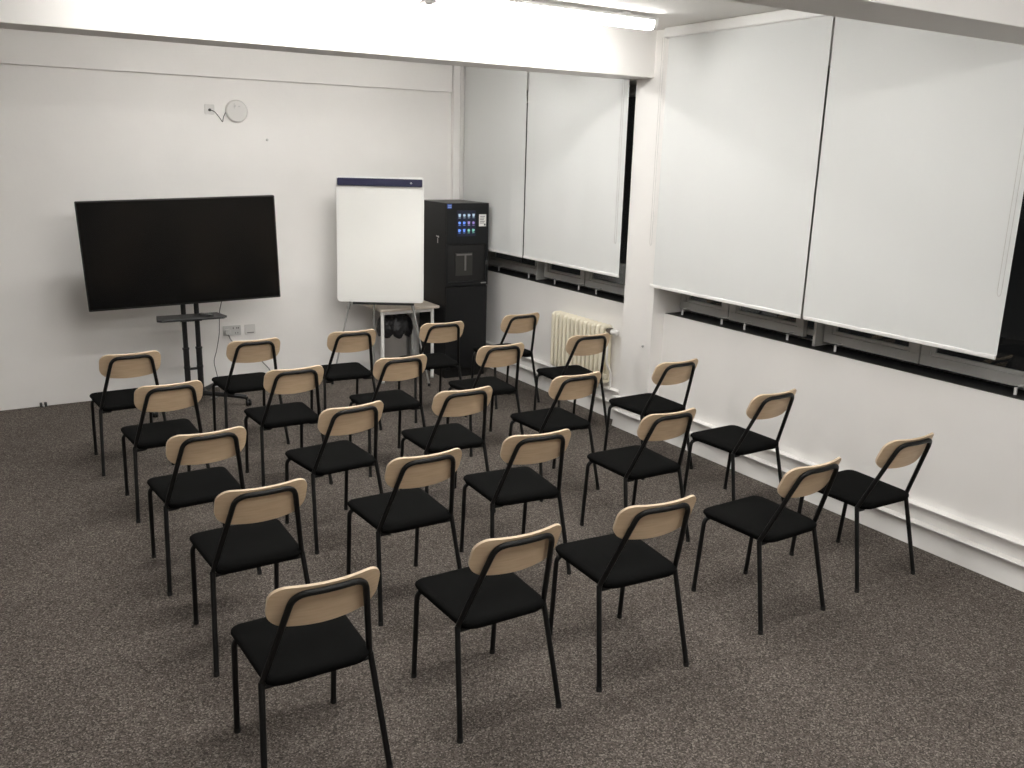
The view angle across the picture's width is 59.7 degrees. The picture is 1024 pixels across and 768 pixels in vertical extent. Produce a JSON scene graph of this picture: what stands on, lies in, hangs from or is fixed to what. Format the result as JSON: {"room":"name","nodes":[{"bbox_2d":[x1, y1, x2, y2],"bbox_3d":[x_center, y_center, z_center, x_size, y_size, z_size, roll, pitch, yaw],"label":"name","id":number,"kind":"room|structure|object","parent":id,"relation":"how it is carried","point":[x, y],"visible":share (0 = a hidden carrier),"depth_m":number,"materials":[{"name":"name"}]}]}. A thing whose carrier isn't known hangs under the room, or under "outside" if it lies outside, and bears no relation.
{"room":"seminar room","nodes":[
{"label":"seminar room","id":0,"kind":"room"},
{"bbox_2d":[0,64,494,410],"bbox_3d":[-3.784,-1.377,7.535,8.400,3.120,0.200,-7,17,-31],"label":"wall","id":1,"kind":"structure","parent":0,"point":[68,135],"depth_m":7.88,"materials":[{"name":"paint"}]},
{"bbox_2d":[204,104,214,114],"bbox_3d":[-2.654,-2.412,7.835,0.085,0.085,0.022,-7,17,-31],"label":"outlet","id":2,"kind":"object","parent":1,"relation":"attached to","point":[207,107],"visible":1,"depth_m":7.83,"materials":[{"name":"white plastic"}]},
{"bbox_2d":[0,28,451,91],"bbox_3d":[-3.848,-2.674,6.982,7.610,0.335,0.050,-7,17,-31],"label":"trim","id":3,"kind":"structure","parent":1,"relation":"attached to","point":[17,47],"depth_m":7.72,"materials":[{"name":"paint"}]},
{"bbox_2d":[211,100,247,121],"bbox_3d":[-2.509,-2.422,7.911,0.330,0.196,0.045,-7,17,-31],"label":"wall sensor","id":4,"kind":"object","parent":1,"relation":"attached to","point":[235,110],"visible":1,"depth_m":7.93,"materials":[{"name":"white plastic"}]},
{"bbox_2d":[223,325,240,335],"bbox_3d":[-2.622,-0.499,8.371,0.165,0.095,0.045,-7,17,-31],"label":"double socket","id":5,"kind":"object","parent":1,"relation":"attached to","point":[231,330],"visible":1,"depth_m":8.38,"materials":[{"name":"grey plastic"}]},
{"bbox_2d":[244,324,255,333],"bbox_3d":[-2.486,-0.521,8.471,0.100,0.095,0.012,-7,17,-31],"label":"blank wall plate","id":6,"kind":"object","parent":1,"relation":"attached to","point":[249,328],"visible":1,"depth_m":8.47,"materials":[{"name":"white plastic"}]},
{"bbox_2d":[450,65,460,199],"bbox_3d":[-0.598,-1.753,9.308,0.075,3.120,0.060,-7,17,-31],"label":"trim","id":7,"kind":"structure","parent":1,"relation":"attached to","point":[456,70],"depth_m":9.07,"materials":[{"name":"paint"}]},
{"bbox_2d":[459,66,464,199],"bbox_3d":[-0.472,-1.774,9.401,0.200,3.120,0.030,-7,17,-31],"label":"trim","id":8,"kind":"structure","parent":1,"relation":"attached to","point":[462,76],"depth_m":9.13,"materials":[{"name":"paint"}]},
{"bbox_2d":[0,367,1023,767],"bbox_3d":[-0.788,1.496,3.188,8.400,0.100,11.780,-7,17,-31],"label":"floor","id":9,"kind":"structure","parent":0,"point":[100,667],"depth_m":4.21,"materials":[{"name":"carpet"}]},
{"bbox_2d":[40,402,46,406],"bbox_3d":[-4.021,0.179,7.660,0.056,0.035,0.053,-7,17,-31],"label":"stub","id":10,"kind":"object","parent":9,"relation":"on","point":[45,403],"visible":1,"depth_m":7.66,"materials":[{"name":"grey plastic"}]},
{"bbox_2d":[90,350,174,476],"bbox_3d":[-2.708,0.145,6.298,0.486,0.853,0.590,-8,17,-33],"label":"chair","id":11,"kind":"object","parent":9,"relation":"on","point":[131,365],"visible":0.65,"depth_m":6.09,"materials":[{"name":"black fabric"}]},
{"bbox_2d":[121,380,213,522],"bbox_3d":[-2.165,0.350,5.566,0.486,0.853,0.590,-8,17,-33],"label":"chair","id":12,"kind":"object","parent":9,"relation":"on","point":[169,397],"visible":0.86,"depth_m":5.37,"materials":[{"name":"black fabric"}]},
{"bbox_2d":[152,303,251,416],"bbox_3d":[-2.783,-0.616,7.690,0.826,1.620,0.640,-7,17,-31],"label":"stand","id":13,"kind":"object","parent":9,"relation":"on","point":[183,317],"visible":0.44,"depth_m":7.69,"materials":[{"name":"black metal"}]},
{"bbox_2d":[74,195,279,311],"bbox_3d":[-2.703,-1.087,7.339,1.548,0.928,0.126,-5,16,-25],"label":"television","id":14,"kind":"object","parent":13,"relation":"attached to","point":[136,253],"visible":1,"depth_m":7.29,"materials":[{"name":"black"}]},
{"bbox_2d":[156,312,226,322],"bbox_3d":[-2.723,-0.544,7.553,0.569,0.063,0.260,-7,17,-31],"label":"shelf","id":15,"kind":"object","parent":13,"relation":"attached to","point":[183,317],"depth_m":7.50,"materials":[{"name":"black metal"}]},
{"bbox_2d":[198,313,213,316],"bbox_3d":[-2.600,-0.591,7.583,0.140,0.018,0.042,8,16,22],"label":"remote control","id":16,"kind":"object","parent":13,"relation":"on","point":[202,314],"visible":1,"depth_m":7.57,"materials":[{"name":"grey plastic"}]},
{"bbox_2d":[209,302,221,399],"bbox_3d":[-2.579,-0.322,7.861,0.232,0.968,0.084,8,16,24],"label":"cable","id":17,"kind":"object","parent":13,"relation":"hanging from","point":[221,302],"visible":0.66,"depth_m":7.89,"materials":[{"name":"grey plastic"}]},
{"bbox_2d":[147,426,261,595],"bbox_3d":[-1.647,0.586,4.709,0.486,0.853,0.590,-8,17,-33],"label":"chair","id":18,"kind":"object","parent":9,"relation":"on","point":[177,490],"visible":0.89,"depth_m":4.52,"materials":[{"name":"black fabric"}]},
{"bbox_2d":[210,335,269,398],"bbox_3d":[-2.588,-0.201,8.332,0.212,0.499,0.764,10,17,30],"label":"power cable","id":19,"kind":"object","parent":9,"relation":"on","point":[228,335],"visible":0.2,"depth_m":8.59,"materials":[{"name":"grey plastic"}]},
{"bbox_2d":[189,478,310,676],"bbox_3d":[-1.180,0.774,4.032,0.486,0.853,0.590,-8,17,-32],"label":"chair","id":20,"kind":"object","parent":9,"relation":"on","point":[258,539],"visible":0.99,"depth_m":3.88,"materials":[{"name":"black fabric"}]},
{"bbox_2d":[212,337,289,443],"bbox_3d":[-2.017,0.029,6.817,0.486,0.853,0.590,-8,17,-31],"label":"chair","id":21,"kind":"object","parent":9,"relation":"on","point":[251,351],"visible":0.83,"depth_m":6.62,"materials":[{"name":"black"}]},
{"bbox_2d":[244,365,332,486],"bbox_3d":[-1.526,0.249,6.018,0.486,0.853,0.590,-8,17,-31],"label":"chair","id":22,"kind":"object","parent":9,"relation":"on","point":[298,380],"visible":0.95,"depth_m":5.83,"materials":[{"name":"black fabric"}]},
{"bbox_2d":[231,566,392,767],"bbox_3d":[-0.747,0.989,3.248,0.486,0.853,0.590,-7,17,-31],"label":"chair","id":23,"kind":"object","parent":9,"relation":"on","point":[305,632],"visible":1,"depth_m":3.12,"materials":[{"name":"black fabric"}]},
{"bbox_2d":[285,400,390,554],"bbox_3d":[-1.029,0.470,5.219,0.486,0.853,0.590,-9,18,-36],"label":"chair","id":24,"kind":"object","parent":9,"relation":"on","point":[325,458],"visible":0.99,"depth_m":5.06,"materials":[{"name":"black fabric"}]},
{"bbox_2d":[310,329,382,429],"bbox_3d":[-1.358,-0.062,7.232,0.486,0.853,0.590,-6,17,-28],"label":"chair","id":25,"kind":"object","parent":9,"relation":"on","point":[350,341],"visible":0.8,"depth_m":7.03,"materials":[{"name":"black"}]},
{"bbox_2d":[331,175,430,385],"bbox_3d":[-1.246,-0.958,8.471,0.960,1.969,0.161,1,15,-1],"label":"easel","id":26,"kind":"object","parent":9,"relation":"on","point":[380,220],"visible":0.94,"depth_m":8.38,"materials":[{"name":"white"}]},
{"bbox_2d":[353,302,413,305],"bbox_3d":[-1.221,-0.763,8.483,0.580,0.018,0.035,1,15,-1],"label":"tray","id":27,"kind":"object","parent":26,"relation":"on","point":[366,303],"depth_m":8.47,"materials":[{"name":"black metal"}]},
{"bbox_2d":[349,354,426,476],"bbox_3d":[-0.883,0.164,6.412,0.486,0.853,0.590,-7,17,-30],"label":"chair","id":28,"kind":"object","parent":9,"relation":"on","point":[401,368],"visible":0.9,"depth_m":6.23,"materials":[{"name":"black"}]},
{"bbox_2d":[376,313,412,357],"bbox_3d":[-1.174,-0.397,8.937,0.368,0.653,0.357,-7,17,-31],"label":"waste bin","id":29,"kind":"object","parent":9,"relation":"on","point":[398,328],"visible":0.6,"depth_m":8.79,"materials":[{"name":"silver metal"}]},
{"bbox_2d":[361,300,438,383],"bbox_3d":[-1.127,-0.446,8.972,0.630,0.732,0.530,-7,17,-31],"label":"side table","id":30,"kind":"object","parent":9,"relation":"on","point":[425,306],"visible":0.52,"depth_m":8.73,"materials":[{"name":"laminate"}]},
{"bbox_2d":[346,448,461,625],"bbox_3d":[-0.534,0.676,4.476,0.486,0.853,0.590,-8,17,-31],"label":"chair","id":31,"kind":"object","parent":9,"relation":"on","point":[411,507],"visible":0.98,"depth_m":4.33,"materials":[{"name":"black fabric"}]},
{"bbox_2d":[398,321,466,422],"bbox_3d":[-0.688,-0.156,7.665,0.486,0.853,0.590,-6,16,-27],"label":"chair","id":32,"kind":"object","parent":9,"relation":"on","point":[450,331],"visible":0.75,"depth_m":7.46,"materials":[{"name":"black"}]},
{"bbox_2d":[399,386,495,512],"bbox_3d":[-0.408,0.380,5.627,0.486,0.853,0.590,-7,17,-29],"label":"chair","id":33,"kind":"object","parent":9,"relation":"on","point":[437,438],"visible":0.91,"depth_m":5.46,"materials":[{"name":"black fabric"}]},
{"bbox_2d":[419,199,488,377],"bbox_3d":[-0.611,-0.978,9.085,0.488,1.731,0.605,-7,17,-31],"label":"vending machine","id":34,"kind":"object","parent":9,"relation":"on","point":[455,231],"visible":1,"depth_m":8.83,"materials":[{"name":"black metal"}]},
{"bbox_2d":[446,342,523,456],"bbox_3d":[-0.197,0.060,6.880,0.486,0.853,0.590,-7,17,-29],"label":"chair","id":35,"kind":"object","parent":9,"relation":"on","point":[497,355],"visible":0.81,"depth_m":6.70,"materials":[{"name":"black"}]},
{"bbox_2d":[411,523,561,743],"bbox_3d":[-0.101,0.904,3.642,0.486,0.853,0.590,-7,17,-31],"label":"chair","id":36,"kind":"object","parent":9,"relation":"on","point":[487,592],"visible":1,"depth_m":3.52,"materials":[{"name":"black fabric"}]},
{"bbox_2d":[471,312,539,408],"bbox_3d":[-0.051,-0.263,8.139,0.486,0.853,0.590,-8,17,-33],"label":"chair","id":37,"kind":"object","parent":9,"relation":"on","point":[521,323],"visible":0.62,"depth_m":7.91,"materials":[{"name":"black"}]},
{"bbox_2d":[459,429,570,574],"bbox_3d":[0.024,0.595,4.843,0.486,0.853,0.590,-6,16,-26],"label":"chair","id":38,"kind":"object","parent":9,"relation":"on","point":[523,484],"visible":0.98,"depth_m":4.71,"materials":[{"name":"black"}]},
{"bbox_2d":[507,371,600,501],"bbox_3d":[0.294,0.288,6.055,0.486,0.853,0.590,-7,17,-31],"label":"chair","id":39,"kind":"object","parent":9,"relation":"on","point":[572,387],"visible":0.92,"depth_m":5.90,"materials":[{"name":"black fabric"}]},
{"bbox_2d":[533,333,609,424],"bbox_3d":[0.500,-0.041,7.342,0.486,0.853,0.590,-6,16,-27],"label":"chair","id":40,"kind":"object","parent":9,"relation":"on","point":[576,345],"visible":0.73,"depth_m":7.14,"materials":[{"name":"black"}]},
{"bbox_2d":[549,495,695,691],"bbox_3d":[0.495,0.830,3.987,0.486,0.853,0.590,-6,16,-26],"label":"chair","id":41,"kind":"object","parent":9,"relation":"on","point":[620,559],"visible":0.98,"depth_m":3.86,"materials":[{"name":"black fabric"}]},
{"bbox_2d":[580,408,695,541],"bbox_3d":[0.756,0.503,5.272,0.486,0.853,0.590,-7,17,-30],"label":"chair","id":42,"kind":"object","parent":9,"relation":"on","point":[634,463],"visible":0.98,"depth_m":5.14,"materials":[{"name":"black fabric"}]},
{"bbox_2d":[603,358,697,479],"bbox_3d":[1.023,0.191,6.500,0.486,0.853,0.590,-8,17,-31],"label":"chair","id":43,"kind":"object","parent":9,"relation":"on","point":[666,373],"visible":0.9,"depth_m":6.35,"materials":[{"name":"black"}]},
{"bbox_2d":[683,388,796,506],"bbox_3d":[1.475,0.401,5.741,0.486,0.853,0.590,-8,17,-32],"label":"chair","id":44,"kind":"object","parent":9,"relation":"on","point":[735,440],"visible":0.96,"depth_m":5.62,"materials":[{"name":"black fabric"}]},
{"bbox_2d":[691,457,840,634],"bbox_3d":[1.290,0.721,4.489,0.486,0.853,0.590,-8,17,-32],"label":"chair","id":45,"kind":"object","parent":9,"relation":"on","point":[764,520],"visible":1,"depth_m":4.39,"materials":[{"name":"black fabric"}]},
{"bbox_2d":[789,432,933,592],"bbox_3d":[1.943,0.624,4.929,0.486,0.853,0.590,-7,17,-29],"label":"chair","id":46,"kind":"object","parent":9,"relation":"on","point":[861,491],"visible":0.84,"depth_m":4.79,"materials":[{"name":"black fabric"}]},
{"bbox_2d":[618,29,688,416],"bbox_3d":[1.193,-1.139,7.128,0.400,3.120,0.365,-7,17,-31],"label":"wall pillar","id":47,"kind":"structure","parent":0,"point":[645,306],"depth_m":7.04,"materials":[{"name":"paint"}]},
{"bbox_2d":[524,0,785,29],"bbox_3d":[-0.705,-1.630,2.376,8.400,0.120,11.780,-7,17,-31],"label":"ceiling","id":48,"kind":"structure","parent":0,"point":[670,13],"depth_m":5.61,"materials":[{"name":"white paint"}]},
{"bbox_2d":[0,0,656,79],"bbox_3d":[-2.317,-2.062,4.779,7.820,0.335,0.290,-7,17,-31],"label":"beam","id":49,"kind":"structure","parent":48,"relation":"attached to","point":[394,30],"depth_m":5.49,"materials":[{"name":"white paint"}]},
{"bbox_2d":[401,0,424,2],"bbox_3d":[-1.214,-2.119,4.633,1.660,0.093,0.112,-7,17,-31],"label":"light","id":50,"kind":"object","parent":48,"relation":"attached to","point":[415,1],"visible":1,"depth_m":5.03,"materials":[{"name":"white plastic"}]},
{"bbox_2d":[463,66,527,257],"bbox_3d":[-0.170,-2.235,8.713,0.070,1.867,1.173,-7,17,-31],"label":"roller blind","id":51,"kind":"object","parent":48,"relation":"hanging from","point":[495,104],"visible":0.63,"depth_m":8.63,"materials":[{"name":"white fabric"}]},
{"bbox_2d":[425,0,658,30],"bbox_3d":[0.233,-2.308,5.506,1.660,0.093,0.112,-7,17,-31],"label":"light","id":52,"kind":"object","parent":48,"relation":"attached to","point":[519,7],"visible":1,"depth_m":5.49,"materials":[{"name":"white plastic"}]},
{"bbox_2d":[523,72,629,277],"bbox_3d":[0.525,-1.932,7.618,0.078,1.867,1.450,-7,17,-31],"label":"roller blind","id":53,"kind":"object","parent":48,"relation":"hanging from","point":[577,125],"visible":0.73,"depth_m":7.58,"materials":[{"name":"white fabric"}]},
{"bbox_2d":[650,9,833,318],"bbox_3d":[1.496,-1.502,6.101,0.078,1.887,1.496,-7,17,-31],"label":"roller blind","id":54,"kind":"object","parent":48,"relation":"hanging from","point":[745,95],"visible":0.97,"depth_m":5.99,"materials":[{"name":"white fabric"}]},
{"bbox_2d":[728,0,1023,44],"bbox_3d":[-0.511,-1.371,2.304,8.200,0.335,0.320,-7,17,-31],"label":"beam","id":55,"kind":"structure","parent":48,"relation":"attached to","point":[995,20],"depth_m":3.59,"materials":[{"name":"white paint"}]},
{"bbox_2d":[803,17,1023,359],"bbox_3d":[2.229,-1.184,4.953,0.078,1.887,1.274,-7,17,-31],"label":"roller blind","id":56,"kind":"object","parent":48,"relation":"hanging from","point":[920,184],"visible":0.88,"depth_m":4.92,"materials":[{"name":"white fabric"}]},
{"bbox_2d":[527,17,835,93],"bbox_3d":[2.707,-1.845,4.479,0.385,0.345,11.350,-7,17,-31],"label":"lintel","id":57,"kind":"object","parent":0,"point":[632,82],"depth_m":5.39,"materials":[{"name":"paint"}]},
{"bbox_2d":[486,266,1023,560],"bbox_3d":[2.681,0.508,5.132,0.280,1.012,11.380,-7,17,-31],"label":"wall","id":58,"kind":"structure","parent":0,"point":[848,409],"depth_m":5.72,"materials":[{"name":"paint"}]},
{"bbox_2d":[486,341,618,392],"bbox_3d":[0.268,-0.213,8.652,0.055,0.010,2.685,-7,17,-31],"label":"trim","id":59,"kind":"structure","parent":58,"relation":"attached to","point":[487,342],"depth_m":8.54,"materials":[{"name":"white paint"}]},
{"bbox_2d":[489,363,617,418],"bbox_3d":[0.270,-0.030,8.703,0.040,0.135,2.685,-7,17,-31],"label":"baseboard","id":60,"kind":"structure","parent":58,"relation":"attached to","point":[526,376],"depth_m":8.63,"materials":[{"name":"white paint"}]},
{"bbox_2d":[488,85,635,294],"bbox_3d":[0.469,-1.818,8.336,0.162,1.760,2.685,-7,17,-31],"label":"window","id":61,"kind":"structure","parent":58,"relation":"in","point":[542,270],"depth_m":8.05,"materials":[{"name":"grey paint"}]},
{"bbox_2d":[550,311,618,388],"bbox_3d":[0.643,-0.308,7.931,0.135,0.555,0.918,-7,17,-31],"label":"radiator","id":62,"kind":"object","parent":58,"relation":"attached to","point":[564,325],"visible":0.67,"depth_m":7.92,"materials":[{"name":"beige metal"}]},
{"bbox_2d":[611,408,639,420],"bbox_3d":[0.964,0.254,7.370,0.050,0.010,0.410,-7,17,-31],"label":"trim","id":63,"kind":"structure","parent":58,"relation":"attached to","point":[614,409],"depth_m":7.39,"materials":[{"name":"white paint"}]},
{"bbox_2d":[612,411,639,435],"bbox_3d":[0.968,0.328,7.394,0.035,0.135,0.410,-7,17,-31],"label":"baseboard","id":64,"kind":"structure","parent":58,"relation":"attached to","point":[621,421],"depth_m":7.42,"materials":[{"name":"white paint"}]},
{"bbox_2d":[488,266,1023,400],"bbox_3d":[2.678,0.019,4.995,0.218,0.002,11.380,-7,17,-31],"label":"windowsill","id":65,"kind":"structure","parent":58,"relation":"attached to","point":[994,388],"depth_m":5.91,"materials":[{"name":"black"}]},
{"bbox_2d":[663,431,1023,591],"bbox_3d":[2.051,0.741,5.915,0.040,0.135,3.380,-7,17,-31],"label":"baseboard","id":66,"kind":"structure","parent":58,"relation":"attached to","point":[998,569],"depth_m":5.42,"materials":[{"name":"white paint"}]},
{"bbox_2d":[680,71,1023,394],"bbox_3d":[2.251,-1.047,5.548,0.162,1.760,3.380,-7,17,-31],"label":"window","id":67,"kind":"structure","parent":58,"relation":"in","point":[1008,365],"depth_m":5.39,"materials":[{"name":"grey paint"}]},
{"bbox_2d":[693,418,1023,546],"bbox_3d":[2.050,0.558,5.864,0.055,0.010,3.380,-7,17,-31],"label":"trim","id":68,"kind":"structure","parent":58,"relation":"attached to","point":[913,502],"depth_m":5.16,"materials":[{"name":"white paint"}]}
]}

